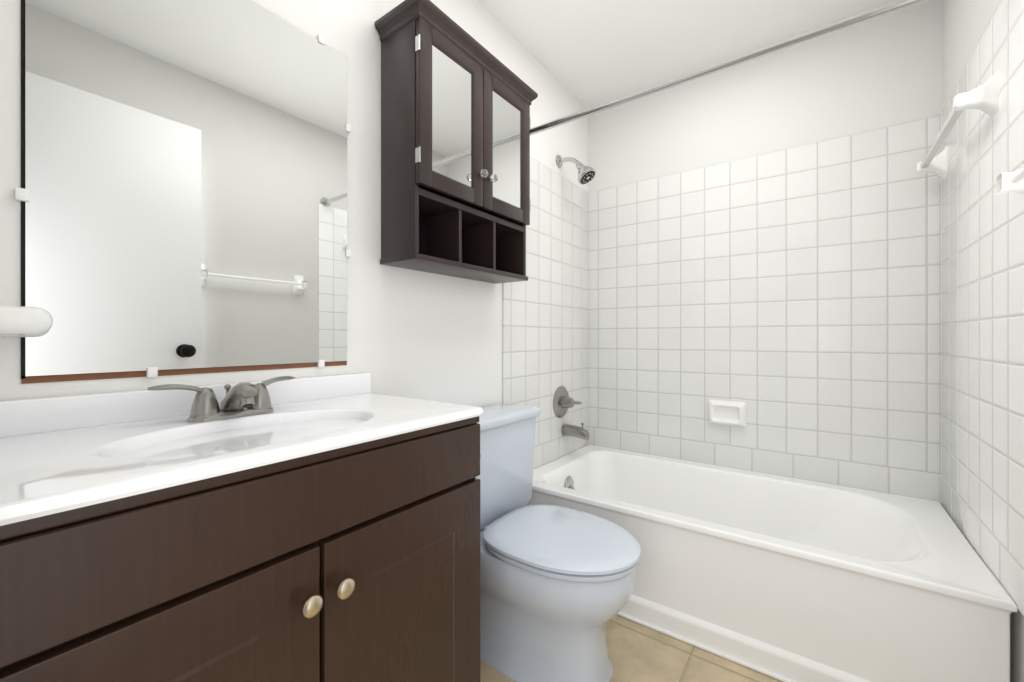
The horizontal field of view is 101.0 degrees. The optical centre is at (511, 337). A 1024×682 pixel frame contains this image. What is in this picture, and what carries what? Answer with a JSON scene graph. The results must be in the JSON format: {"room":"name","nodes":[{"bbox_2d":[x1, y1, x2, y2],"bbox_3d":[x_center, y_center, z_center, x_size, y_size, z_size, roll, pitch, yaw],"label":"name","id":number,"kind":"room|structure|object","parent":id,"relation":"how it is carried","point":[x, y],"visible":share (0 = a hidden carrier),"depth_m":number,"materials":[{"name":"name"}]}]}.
{"room":"bathroom","nodes":[
{"label":"bathroom","id":0,"kind":"room"},
{"bbox_2d":[0,0,587,460],"bbox_3d":[-0.260,-0.160,1.499,0.100,2.220,2.380,0,0,36],"label":"wall","id":1,"kind":"structure","parent":0,"point":[416,334],"depth_m":1.23,"materials":[{"name":"white paint"}]},
{"bbox_2d":[0,305,52,336],"bbox_3d":[-0.774,-0.026,0.624,0.096,0.050,0.136,0,0,36],"label":"towel bar","id":2,"kind":"object","parent":1,"relation":"attached to","point":[19,321],"visible":1,"depth_m":0.62,"materials":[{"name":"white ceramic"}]},
{"bbox_2d":[15,0,350,383],"bbox_3d":[-0.617,-0.350,0.914,0.010,0.852,0.596,0,0,36],"label":"vanity mirror","id":3,"kind":"object","parent":1,"relation":"attached to","point":[181,194],"visible":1,"depth_m":0.84,"materials":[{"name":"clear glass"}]},
{"bbox_2d":[375,0,537,283],"bbox_3d":[-0.145,-0.566,1.398,0.201,0.702,0.582,0,0,36],"label":"medicine cabinet","id":4,"kind":"object","parent":1,"relation":"attached to","point":[456,99],"visible":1,"depth_m":1.27,"materials":[{"name":"brown wood"}]},
{"bbox_2d":[503,156,587,469],"bbox_3d":[0.192,-0.106,2.028,0.008,1.398,0.777,0,0,36],"label":"tile","id":5,"kind":"structure","parent":1,"relation":"attached to","point":[545,331],"depth_m":2.01,"materials":[{"name":"white tile"}]},
{"bbox_2d":[553,386,581,417],"bbox_3d":[0.276,0.316,2.073,0.072,0.156,0.171,0,0,36],"label":"tub valve","id":6,"kind":"object","parent":5,"relation":"attached to","point":[563,401],"visible":1,"depth_m":2.05,"materials":[{"name":"silver metal"}]},
{"bbox_2d":[562,423,589,439],"bbox_3d":[0.315,0.453,2.080,0.128,0.078,0.058,0,0,36],"label":"tub spout","id":7,"kind":"object","parent":5,"relation":"attached to","point":[575,431],"visible":1,"depth_m":2.06,"materials":[{"name":"silver metal"}]},
{"bbox_2d":[556,155,595,183],"bbox_3d":[0.309,-0.819,2.031,0.192,0.168,0.092,0,0,36],"label":"shower head","id":8,"kind":"object","parent":1,"relation":"attached to","point":[586,174],"visible":1,"depth_m":2.00},
{"bbox_2d":[530,0,930,135],"bbox_3d":[0.551,-0.822,1.339,1.399,0.060,0.060,0,0,36],"label":"rail","id":9,"kind":"object","parent":1,"relation":"attached to","point":[853,20],"visible":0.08,"depth_m":1.23,"materials":[{"name":"silver metal"}]},
{"bbox_2d":[480,615,781,681],"bbox_3d":[0.347,0.975,1.058,1.600,0.050,2.380,0,0,36],"label":"floor","id":10,"kind":"structure","parent":0,"point":[636,652],"depth_m":1.24,"materials":[{"name":"tile"}]},
{"bbox_2d":[0,373,482,681],"bbox_3d":[-0.452,0.517,0.768,0.446,0.867,0.768,0,0,36],"label":"bathroom vanity","id":11,"kind":"object","parent":10,"relation":"on","point":[302,529],"visible":1,"depth_m":0.62,"materials":[{"name":"brown wood"}]},
{"bbox_2d":[147,375,295,422],"bbox_3d":[-0.532,0.119,0.820,0.109,0.071,0.257,0,0,36],"label":"faucet","id":12,"kind":"object","parent":11,"relation":"on","point":[246,402],"depth_m":0.80,"materials":[{"name":"silver metal"}]},
{"bbox_2d":[476,403,640,681],"bbox_3d":[0.066,0.603,1.299,0.653,0.695,0.497,0,0,36],"label":"toilet","id":13,"kind":"object","parent":10,"relation":"on","point":[557,585],"visible":0.69,"depth_m":1.18,"materials":[{"name":"ceramic"}]},
{"bbox_2d":[525,445,1017,681],"bbox_3d":[0.761,0.766,1.627,1.394,0.369,0.766,0,0,36],"label":"bathtub","id":14,"kind":"object","parent":10,"relation":"on","point":[783,578],"visible":0.75,"depth_m":1.26,"materials":[{"name":"ceramic"}]},
{"bbox_2d":[477,0,895,107],"bbox_3d":[0.347,-1.295,1.058,1.600,0.050,2.380,0,0,36],"label":"ceiling","id":15,"kind":"structure","parent":0,"point":[588,53],"depth_m":1.75,"materials":[{"name":"white paint"}]},
{"bbox_2d":[588,0,941,504],"bbox_3d":[1.018,-0.160,1.979,1.400,2.220,0.100,0,0,36],"label":"wall","id":16,"kind":"structure","parent":0,"point":[882,72],"depth_m":1.81,"materials":[{"name":"white paint"}]},
{"bbox_2d":[588,115,939,501],"bbox_3d":[0.986,-0.106,1.935,1.400,1.398,0.008,0,0,36],"label":"tile","id":17,"kind":"structure","parent":16,"relation":"attached to","point":[790,297],"depth_m":1.80,"materials":[{"name":"white tile"}]},
{"bbox_2d":[708,399,745,426],"bbox_3d":[0.973,0.343,1.918,0.156,0.112,0.034,0,0,36],"label":"soap dish","id":18,"kind":"object","parent":17,"relation":"attached to","point":[727,413],"visible":1,"depth_m":1.92,"materials":[{"name":"white ceramic"}]},
{"bbox_2d":[942,0,1023,681],"bbox_3d":[0.953,-0.160,0.616,0.100,2.220,2.380,0,0,36],"label":"wall","id":19,"kind":"structure","parent":0,"point":[965,23],"depth_m":1.27,"materials":[{"name":"white paint"}]},
{"bbox_2d":[940,0,1023,615],"bbox_3d":[1.317,-0.106,1.209,0.008,1.398,0.777,0,0,36],"label":"tile","id":20,"kind":"structure","parent":19,"relation":"attached to","point":[981,361],"depth_m":1.09,"materials":[{"name":"white tile"}]},
{"bbox_2d":[916,69,998,179],"bbox_3d":[1.315,-0.602,1.268,0.080,0.112,0.570,0,0,36],"label":"towel bar","id":21,"kind":"object","parent":20,"relation":"attached to","point":[984,97],"depth_m":1.07,"materials":[{"name":"white ceramic"}]},
{"bbox_2d":[996,168,1023,193],"bbox_3d":[0.850,-0.305,0.620,0.070,0.112,0.545,0,0,36],"label":"towel bar","id":22,"kind":"object","parent":19,"relation":"attached to","point":[1011,182],"visible":1,"depth_m":0.82,"materials":[{"name":"white ceramic"}]}
]}

